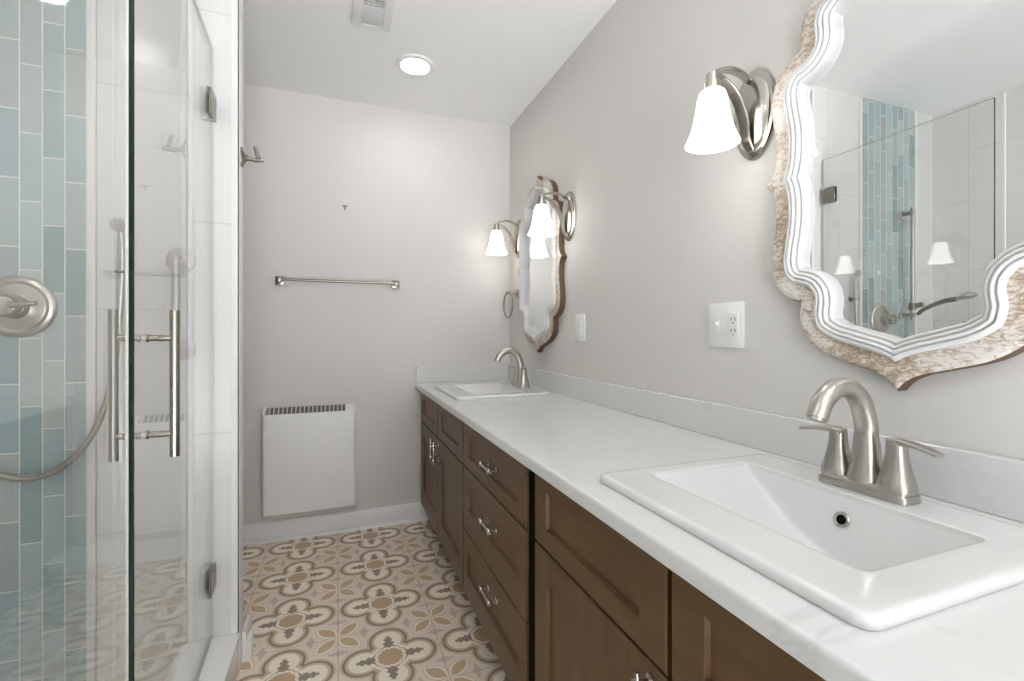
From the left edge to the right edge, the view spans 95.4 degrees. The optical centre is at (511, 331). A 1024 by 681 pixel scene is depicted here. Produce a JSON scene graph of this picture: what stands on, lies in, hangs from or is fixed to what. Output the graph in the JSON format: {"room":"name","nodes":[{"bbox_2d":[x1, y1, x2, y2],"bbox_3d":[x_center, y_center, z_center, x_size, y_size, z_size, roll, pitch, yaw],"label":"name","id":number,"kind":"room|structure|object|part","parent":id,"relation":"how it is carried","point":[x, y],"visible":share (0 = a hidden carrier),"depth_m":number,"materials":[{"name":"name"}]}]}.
{"room":"bathroom","nodes":[
{"label":"bathroom","id":0,"kind":"room"},
{"bbox_2d":[96,0,238,680],"bbox_3d":[-1.450,-0.096,1.367,1.146,2.440,0.060,0,0,-21],"label":"wall","id":1,"kind":"structure","parent":0,"point":[172,47],"depth_m":1.47,"materials":[{"name":"white tile"}]},
{"bbox_2d":[0,276,57,337],"bbox_3d":[-1.406,-0.072,1.303,0.176,0.176,0.084,0,0,-21],"label":"shower valve","id":2,"kind":"object","parent":1,"relation":"attached to","point":[28,307],"visible":1,"depth_m":1.33,"materials":[{"name":"silver metal"}]},
{"bbox_3d":[-1.379,-0.072,1.297,0.108,0.060,0.043,0,0,-15],"label":"lever","id":3,"kind":"part","parent":2,"relation":"part of","materials":[{"name":"silver metal"}]},
{"bbox_2d":[0,0,86,680],"bbox_3d":[-1.495,-0.096,1.316,0.470,2.440,0.004,0,0,-21],"label":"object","id":4,"kind":"structure","parent":1,"relation":"attached to","point":[43,43],"depth_m":1.36,"materials":[{"name":"tile"}]},
{"bbox_2d":[87,0,95,680],"bbox_3d":[-1.265,-0.096,1.402,0.021,2.440,0.006,0,0,-21],"label":"trim","id":5,"kind":"structure","parent":1,"relation":"attached to","point":[91,4],"depth_m":1.40,"materials":[{"name":"white tile"}]},
{"bbox_2d":[109,218,124,332],"bbox_3d":[-1.184,-0.169,1.410,0.046,0.346,0.048,0,0,-21],"label":"wand","id":6,"kind":"object","parent":1,"relation":"attached to","point":[116,224],"visible":0.76,"depth_m":1.40,"materials":[{"name":"silver metal"}]},
{"bbox_2d":[0,334,121,481],"bbox_3d":[-1.378,0.215,1.329,0.431,0.420,0.026,0,0,-21],"label":"shower hose","id":7,"kind":"object","parent":6,"relation":"attached to","point":[4,476],"visible":0.73,"depth_m":1.35,"materials":[{"name":"silver metal"}]},
{"bbox_2d":[107,0,215,680],"bbox_3d":[-0.834,0.036,1.181,0.115,1.909,0.713,0,0,-23],"label":"shower door","id":8,"kind":"structure","parent":1,"relation":"attached to","point":[209,101],"depth_m":0.90,"materials":[{"name":"clear glass"}]},
{"bbox_3d":[-0.721,0.102,0.914,0.115,0.291,0.017,0,0,-23],"label":"handle","id":9,"kind":"part","parent":8,"relation":"part of","materials":[{"name":"silver metal"}]},
{"bbox_3d":[-0.976,0.788,1.506,0.034,0.080,0.005,0,0,-23],"label":"wall plate","id":10,"kind":"part","parent":8,"relation":"part of","materials":[{"name":"silver metal"}]},
{"bbox_3d":[-0.976,-0.722,1.506,0.034,0.080,0.005,0,0,-23],"label":"wall plate","id":11,"kind":"part","parent":8,"relation":"part of","materials":[{"name":"silver metal"}]},
{"bbox_2d":[166,248,195,359],"bbox_3d":[-1.042,-0.089,1.454,0.081,0.358,0.064,0,0,-21],"label":"grab bar","id":12,"kind":"object","parent":1,"relation":"attached to","point":[179,260],"visible":0.73,"depth_m":1.47,"materials":[{"name":"silver metal"}]},
{"bbox_2d":[165,633,239,680],"bbox_3d":[-0.462,1.058,0.152,0.161,0.132,2.909,0,0,-21],"label":"shower curb","id":13,"kind":"object","parent":1,"relation":"attached to","point":[221,663],"depth_m":1.42,"materials":[{"name":"white stone"}]},
{"bbox_2d":[125,0,128,680],"bbox_3d":[-0.306,0.036,-0.186,0.011,1.909,2.163,0,0,-21],"label":"glass","id":14,"kind":"object","parent":13,"relation":"on","point":[126,1],"visible":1,"depth_m":0.82,"materials":[{"name":"black"}]},
{"bbox_2d":[231,0,242,670],"bbox_3d":[-0.922,-0.096,1.565,0.024,2.440,0.064,0,0,-21],"label":"door frame","id":15,"kind":"structure","parent":1,"relation":"attached to","point":[236,32],"depth_m":1.54,"materials":[{"name":"white paint"}]},
{"bbox_2d":[242,614,253,662],"bbox_3d":[-0.923,1.071,1.638,0.026,0.105,0.105,0,0,-21],"label":"baseboard","id":16,"kind":"structure","parent":1,"relation":"attached to","point":[247,633],"depth_m":1.59,"materials":[{"name":"white wood"}]},
{"bbox_2d":[240,146,263,166],"bbox_3d":[-0.879,-0.593,1.579,0.066,0.074,0.038,0,0,-21],"label":"robe hook","id":17,"kind":"object","parent":1,"relation":"attached to","point":[244,157],"visible":1,"depth_m":1.57,"materials":[{"name":"silver metal"}]},
{"bbox_2d":[236,520,508,680],"bbox_3d":[-0.437,1.174,0.723,2.590,0.100,4.160,0,0,-21],"label":"floor","id":18,"kind":"structure","parent":0,"point":[387,603],"depth_m":1.86,"materials":[{"name":"tile"}]},
{"bbox_2d":[421,392,463,586],"bbox_3d":[-0.124,0.730,2.384,0.597,0.788,1.037,0,0,-21],"label":"base cabinet","id":19,"kind":"object","parent":18,"relation":"on","point":[442,464],"visible":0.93,"depth_m":2.15,"materials":[{"name":"brown wood"}]},
{"bbox_3d":[-0.435,0.424,2.487,0.020,0.173,0.479,0,0,-21],"label":"drawer","id":20,"kind":"part","parent":19,"relation":"part of","materials":[{"name":"brown wood"}]},
{"bbox_3d":[-0.435,0.755,2.487,0.020,0.477,0.479,0,0,-21],"label":"door","id":21,"kind":"part","parent":19,"relation":"part of","materials":[{"name":"brown wood"}]},
{"bbox_3d":[-0.388,0.576,2.284,0.034,0.110,0.022,0,0,-21],"label":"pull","id":22,"kind":"part","parent":19,"relation":"part of","materials":[{"name":"silver metal"}]},
{"bbox_3d":[-0.363,0.576,2.219,0.034,0.110,0.022,0,0,-21],"label":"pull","id":23,"kind":"part","parent":19,"relation":"part of","materials":[{"name":"silver metal"}]},
{"bbox_3d":[-0.265,0.424,2.035,0.020,0.173,0.479,0,0,-21],"label":"drawer","id":24,"kind":"part","parent":19,"relation":"part of","materials":[{"name":"brown wood"}]},
{"bbox_3d":[-0.265,0.755,2.035,0.020,0.477,0.479,0,0,-21],"label":"door","id":25,"kind":"part","parent":19,"relation":"part of","materials":[{"name":"brown wood"}]},
{"bbox_2d":[463,422,536,680],"bbox_3d":[0.180,0.730,1.573,0.597,0.788,0.690,0,0,-21],"label":"base cabinet","id":26,"kind":"object","parent":18,"relation":"on","point":[499,540],"visible":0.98,"depth_m":1.40,"materials":[{"name":"brown wood"}]},
{"bbox_3d":[-0.075,0.819,1.451,0.034,0.022,0.125,0,0,-21],"label":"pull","id":27,"kind":"part","parent":26,"relation":"part of","materials":[{"name":"silver metal"}]},
{"bbox_3d":[-0.075,0.604,1.451,0.034,0.022,0.125,0,0,-21],"label":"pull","id":28,"kind":"part","parent":26,"relation":"part of","materials":[{"name":"silver metal"}]},
{"bbox_3d":[-0.075,0.422,1.451,0.034,0.022,0.125,0,0,-21],"label":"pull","id":29,"kind":"part","parent":26,"relation":"part of","materials":[{"name":"silver metal"}]},
{"bbox_3d":[-0.067,0.875,1.507,0.020,0.237,0.636,0,0,-21],"label":"drawer","id":30,"kind":"part","parent":26,"relation":"part of","materials":[{"name":"brown wood"}]},
{"bbox_3d":[-0.067,0.634,1.507,0.020,0.236,0.636,0,0,-21],"label":"drawer","id":31,"kind":"part","parent":26,"relation":"part of","materials":[{"name":"brown wood"}]},
{"bbox_3d":[-0.067,0.424,1.507,0.020,0.173,0.636,0,0,-21],"label":"drawer","id":32,"kind":"part","parent":26,"relation":"part of","materials":[{"name":"brown wood"}]},
{"bbox_2d":[535,474,825,680],"bbox_3d":[0.478,0.730,0.780,0.597,0.788,0.994,0,0,-21],"label":"base cabinet","id":33,"kind":"object","parent":18,"relation":"on","point":[606,609],"visible":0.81,"depth_m":0.81,"materials":[{"name":"brown wood"}]},
{"bbox_3d":[0.151,0.424,0.925,0.020,0.173,0.490,0,0,-21],"label":"drawer","id":34,"kind":"part","parent":33,"relation":"part of","materials":[{"name":"brown wood"}]},
{"bbox_3d":[0.151,0.755,0.925,0.020,0.477,0.490,0,0,-21],"label":"door","id":35,"kind":"part","parent":33,"relation":"part of","materials":[{"name":"brown wood"}]},
{"bbox_3d":[0.201,0.576,0.717,0.034,0.110,0.022,0,0,-21],"label":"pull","id":36,"kind":"part","parent":33,"relation":"part of","materials":[{"name":"silver metal"}]},
{"bbox_2d":[415,363,1023,680],"bbox_3d":[0.191,0.268,1.591,0.602,0.133,2.774,0,0,-21],"label":"countertop","id":37,"kind":"structure","parent":33,"relation":"on","point":[585,429],"depth_m":0.83,"materials":[{"name":"white stone"}]},
{"bbox_2d":[435,382,548,399],"bbox_3d":[-0.120,0.348,2.386,0.458,0.119,0.524,0,0,-21],"label":"sink","id":38,"kind":"object","parent":37,"relation":"in","point":[494,390],"visible":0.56,"depth_m":2.35,"materials":[{"name":"white ceramic"}]},
{"bbox_2d":[494,348,529,388],"bbox_3d":[0.024,0.185,2.450,0.188,0.207,0.188,0,0,21],"label":"faucet","id":39,"kind":"object","parent":37,"relation":"on","point":[520,378],"visible":1,"depth_m":2.42,"materials":[{"name":"silver metal"}]},
{"bbox_3d":[0.026,0.228,2.497,0.050,0.087,0.050,0,0,-21],"label":"handle","id":40,"kind":"part","parent":39,"relation":"part of","materials":[{"name":"silver metal"}]},
{"bbox_3d":[0.044,0.278,2.450,0.052,0.021,0.151,0,0,-21],"label":"deck plate","id":41,"kind":"part","parent":39,"relation":"part of","materials":[{"name":"silver metal"}]},
{"bbox_3d":[0.061,0.228,2.403,0.050,0.087,0.050,0,0,-21],"label":"handle","id":42,"kind":"part","parent":39,"relation":"part of","materials":[{"name":"silver metal"}]},
{"bbox_2d":[600,454,1023,631],"bbox_3d":[0.479,0.348,0.790,0.458,0.119,0.524,0,0,-21],"label":"sink","id":43,"kind":"object","parent":37,"relation":"in","point":[872,563],"visible":0.98,"depth_m":0.72,"materials":[{"name":"white ceramic"}]},
{"bbox_2d":[799,378,944,505],"bbox_3d":[0.625,0.185,0.849,0.188,0.207,0.188,0,0,21],"label":"faucet","id":44,"kind":"object","parent":37,"relation":"on","point":[862,470],"visible":1,"depth_m":0.82,"materials":[{"name":"silver metal"}]},
{"bbox_3d":[0.613,0.191,0.921,0.024,0.017,0.082,0,0,-26],"label":"lever","id":45,"kind":"part","parent":44,"relation":"part of","materials":[{"name":"silver metal"}]},
{"bbox_3d":[0.627,0.228,0.896,0.050,0.087,0.050,0,0,-21],"label":"handle","id":46,"kind":"part","parent":44,"relation":"part of","materials":[{"name":"silver metal"}]},
{"bbox_3d":[0.591,0.176,0.829,0.169,0.190,0.055,0,0,-21],"label":"spout","id":47,"kind":"part","parent":44,"relation":"part of","materials":[{"name":"silver metal"}]},
{"bbox_3d":[0.645,0.278,0.849,0.052,0.021,0.151,0,0,-21],"label":"deck plate","id":48,"kind":"part","parent":44,"relation":"part of","materials":[{"name":"silver metal"}]},
{"bbox_3d":[0.662,0.228,0.802,0.050,0.087,0.050,0,0,-21],"label":"handle","id":49,"kind":"part","parent":44,"relation":"part of","materials":[{"name":"silver metal"}]},
{"bbox_3d":[0.669,0.191,0.774,0.024,0.017,0.082,0,0,-15],"label":"lever","id":50,"kind":"part","parent":44,"relation":"part of","materials":[{"name":"silver metal"}]},
{"bbox_3d":[0.328,0.424,0.456,0.020,0.173,0.490,0,0,-21],"label":"drawer","id":51,"kind":"part","parent":33,"relation":"part of","materials":[{"name":"brown wood"}]},
{"bbox_2d":[243,83,509,523],"bbox_3d":[-1.197,-0.096,2.605,2.490,2.440,0.100,0,0,-21],"label":"wall","id":52,"kind":"structure","parent":0,"point":[424,194],"depth_m":2.69,"materials":[{"name":"grey paint"}]},
{"bbox_2d":[262,403,354,515],"bbox_3d":[-1.098,0.682,2.539,0.462,0.557,0.094,0,0,-21],"label":"heater","id":53,"kind":"object","parent":52,"relation":"attached to","point":[308,452],"visible":1,"depth_m":2.50,"materials":[{"name":"white metal"}]},
{"bbox_2d":[267,404,344,414],"bbox_3d":[-1.115,0.428,2.541,0.388,0.043,0.052,0,0,-21],"label":"vent grille","id":54,"kind":"object","parent":53,"relation":"attached to","point":[323,408],"depth_m":2.54,"materials":[{"name":"white metal"}]},
{"bbox_2d":[243,502,428,546],"bbox_3d":[-1.366,1.071,2.472,1.880,0.105,0.030,0,0,-21],"label":"baseboard","id":55,"kind":"structure","parent":52,"relation":"attached to","point":[339,522],"depth_m":2.61,"materials":[{"name":"white wood"}]},
{"bbox_2d":[275,276,398,288],"bbox_3d":[-0.960,-0.278,2.602,0.656,0.048,0.074,0,0,-21],"label":"towel bar","id":56,"kind":"object","parent":52,"relation":"attached to","point":[279,280],"visible":1,"depth_m":2.56,"materials":[{"name":"silver metal"}]},
{"bbox_3d":[-1.246,-0.278,2.494,0.044,0.048,0.074,0,0,-21],"label":"post","id":57,"kind":"part","parent":56,"relation":"part of","materials":[{"name":"silver metal"}]},
{"bbox_3d":[-0.673,-0.278,2.709,0.044,0.048,0.074,0,0,-21],"label":"post","id":58,"kind":"part","parent":56,"relation":"part of","materials":[{"name":"silver metal"}]},
{"bbox_2d":[243,0,616,126],"bbox_3d":[-0.437,-1.366,0.723,2.590,0.100,4.160,0,0,-21],"label":"ceiling","id":59,"kind":"structure","parent":0,"point":[491,59],"depth_m":2.16,"materials":[{"name":"white paint"}]},
{"bbox_2d":[352,0,394,31],"bbox_3d":[-0.548,-1.310,1.846,0.157,0.012,0.332,0,0,-21],"label":"ceiling vent","id":60,"kind":"object","parent":59,"relation":"in","point":[374,14],"visible":1,"depth_m":1.91,"materials":[{"name":"white plastic"}]},
{"bbox_3d":[-0.576,-1.310,1.928,0.083,0.008,0.121,0,0,-21],"label":"panel","id":61,"kind":"part","parent":60,"relation":"part of","materials":[{"name":"white plastic"}]},
{"bbox_2d":[363,0,385,7],"bbox_3d":[-0.527,-1.309,1.798,0.083,0.006,0.157,0,0,-21],"label":"grille","id":62,"kind":"object","parent":60,"relation":"attached to","point":[366,3],"depth_m":1.86,"materials":[{"name":"white"}]},
{"bbox_2d":[395,53,434,76],"bbox_3d":[-0.477,-1.310,2.294,0.190,0.012,0.190,0,0,-21],"label":"recessed light","id":63,"kind":"object","parent":59,"relation":"in","point":[416,65],"visible":1,"depth_m":2.28,"materials":[{"name":"white"}]},
{"bbox_2d":[510,0,1023,459],"bbox_3d":[0.729,-0.096,1.160,0.100,2.440,4.160,0,0,-21],"label":"wall","id":64,"kind":"structure","parent":0,"point":[665,232],"depth_m":1.51,"materials":[{"name":"grey paint"}]},
{"bbox_2d":[486,219,520,257],"bbox_3d":[-0.054,-0.566,2.800,0.212,0.236,0.132,0,0,-21],"label":"wall sconce","id":65,"kind":"object","parent":64,"relation":"attached to","point":[496,247],"visible":0.92,"depth_m":2.77,"materials":[{"name":"white glass"}]},
{"bbox_3d":[-0.092,-0.536,2.785,0.131,0.136,0.131,0,0,-21],"label":"lamp shade","id":66,"kind":"part","parent":65,"relation":"part of","materials":[{"name":"white glass"}]},
{"bbox_3d":[-0.040,-0.652,2.805,0.140,0.037,0.028,0,0,-21],"label":"arm","id":67,"kind":"part","parent":65,"relation":"part of","materials":[{"name":"silver metal"}]},
{"bbox_3d":[-0.031,-0.558,2.808,0.132,0.182,0.030,0,0,-21],"label":"arm","id":68,"kind":"part","parent":65,"relation":"part of","materials":[{"name":"silver metal"}]},
{"bbox_2d":[503,289,518,317],"bbox_3d":[0.001,-0.176,2.859,0.069,0.183,0.165,0,0,-21],"label":"towel ring","id":69,"kind":"object","parent":64,"relation":"attached to","point":[516,292],"visible":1,"depth_m":2.85,"materials":[{"name":"silver metal"}]},
{"bbox_2d":[517,176,566,352],"bbox_3d":[0.142,-0.366,2.515,0.043,0.954,0.590,0,0,-21],"label":"wall mirror","id":70,"kind":"object","parent":64,"relation":"attached to","point":[541,299],"visible":0.94,"depth_m":2.50,"materials":[{"name":"silver wood"}]},
{"bbox_3d":[0.137,-0.366,2.514,0.032,0.840,0.481,0,0,-21],"label":"moulding","id":71,"kind":"part","parent":70,"relation":"part of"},
{"bbox_2d":[526,195,551,332],"bbox_3d":[0.152,-0.366,2.519,0.001,0.790,0.430,0,0,-21],"label":"mirror glass","id":72,"kind":"object","parent":70,"relation":"attached to","point":[539,252],"depth_m":2.54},
{"bbox_2d":[528,191,575,240],"bbox_3d":[0.176,-0.552,2.187,0.212,0.236,0.132,0,0,-21],"label":"wall sconce","id":73,"kind":"object","parent":64,"relation":"attached to","point":[541,226],"visible":1,"depth_m":2.17,"materials":[{"name":"white glass"}]},
{"bbox_3d":[0.138,-0.522,2.172,0.131,0.136,0.131,0,0,-21],"label":"lamp shade","id":74,"kind":"part","parent":73,"relation":"part of","materials":[{"name":"white glass"}]},
{"bbox_3d":[0.191,-0.638,2.192,0.140,0.037,0.028,0,0,-21],"label":"arm","id":75,"kind":"part","parent":73,"relation":"part of","materials":[{"name":"silver metal"}]},
{"bbox_3d":[0.199,-0.544,2.195,0.132,0.182,0.030,0,0,-21],"label":"arm","id":76,"kind":"part","parent":73,"relation":"part of","materials":[{"name":"silver metal"}]},
{"bbox_2d":[575,314,585,341],"bbox_3d":[0.309,-0.019,2.121,0.010,0.126,0.090,0,0,-21],"label":"light switch","id":77,"kind":"object","parent":64,"relation":"attached to","point":[580,319],"visible":1,"depth_m":2.11,"materials":[{"name":"white plastic"}]},
{"bbox_2d":[709,301,744,347],"bbox_3d":[0.604,-0.020,1.325,0.017,0.128,0.127,0,0,-21],"label":"electrical outlet","id":78,"kind":"object","parent":64,"relation":"attached to","point":[726,320],"visible":1,"depth_m":1.32,"materials":[{"name":"white plastic"}]},
{"bbox_2d":[715,321,719,329],"bbox_3d":[0.592,-0.020,1.349,0.012,0.026,0.012,0,0,-21],"label":"toggle switch","id":79,"kind":"object","parent":78,"relation":"attached to","point":[717,323],"depth_m":1.35,"materials":[{"name":"white plastic"}]},
{"bbox_2d":[729,313,738,336],"bbox_3d":[0.617,-0.019,1.297,0.004,0.067,0.033,0,0,-21],"label":"socket","id":80,"kind":"object","parent":78,"relation":"attached to","point":[733,317],"depth_m":1.29,"materials":[{"name":"white plastic"}]},
{"bbox_2d":[685,66,774,159],"bbox_3d":[0.547,-0.576,1.199,0.212,0.236,0.132,0,0,-21],"label":"wall sconce","id":81,"kind":"object","parent":64,"relation":"attached to","point":[714,130],"visible":0.98,"depth_m":1.20,"materials":[{"name":"silver metal"}]},
{"bbox_3d":[0.509,-0.546,1.185,0.131,0.136,0.131,0,0,-21],"label":"lamp shade","id":82,"kind":"part","parent":81,"relation":"part of","materials":[{"name":"white glass"}]},
{"bbox_3d":[0.562,-0.662,1.204,0.140,0.037,0.028,0,0,-21],"label":"arm","id":83,"kind":"part","parent":81,"relation":"part of","materials":[{"name":"silver metal"}]},
{"bbox_3d":[0.570,-0.568,1.208,0.132,0.182,0.030,0,0,-21],"label":"arm","id":84,"kind":"part","parent":81,"relation":"part of","materials":[{"name":"silver metal"}]},
{"bbox_2d":[508,364,1023,522],"bbox_3d":[0.467,0.255,1.684,0.019,0.097,2.755,0,0,-21],"label":"backsplash","id":85,"kind":"structure","parent":64,"relation":"attached to","point":[984,482],"depth_m":1.12,"materials":[{"name":"white stone"}]},
{"bbox_2d":[766,0,1023,390],"bbox_3d":[0.749,-0.363,0.901,0.043,0.954,0.590,0,0,-21],"label":"wall mirror","id":86,"kind":"object","parent":64,"relation":"attached to","point":[896,185],"visible":1,"depth_m":0.90,"materials":[{"name":"silver wood"}]}
]}

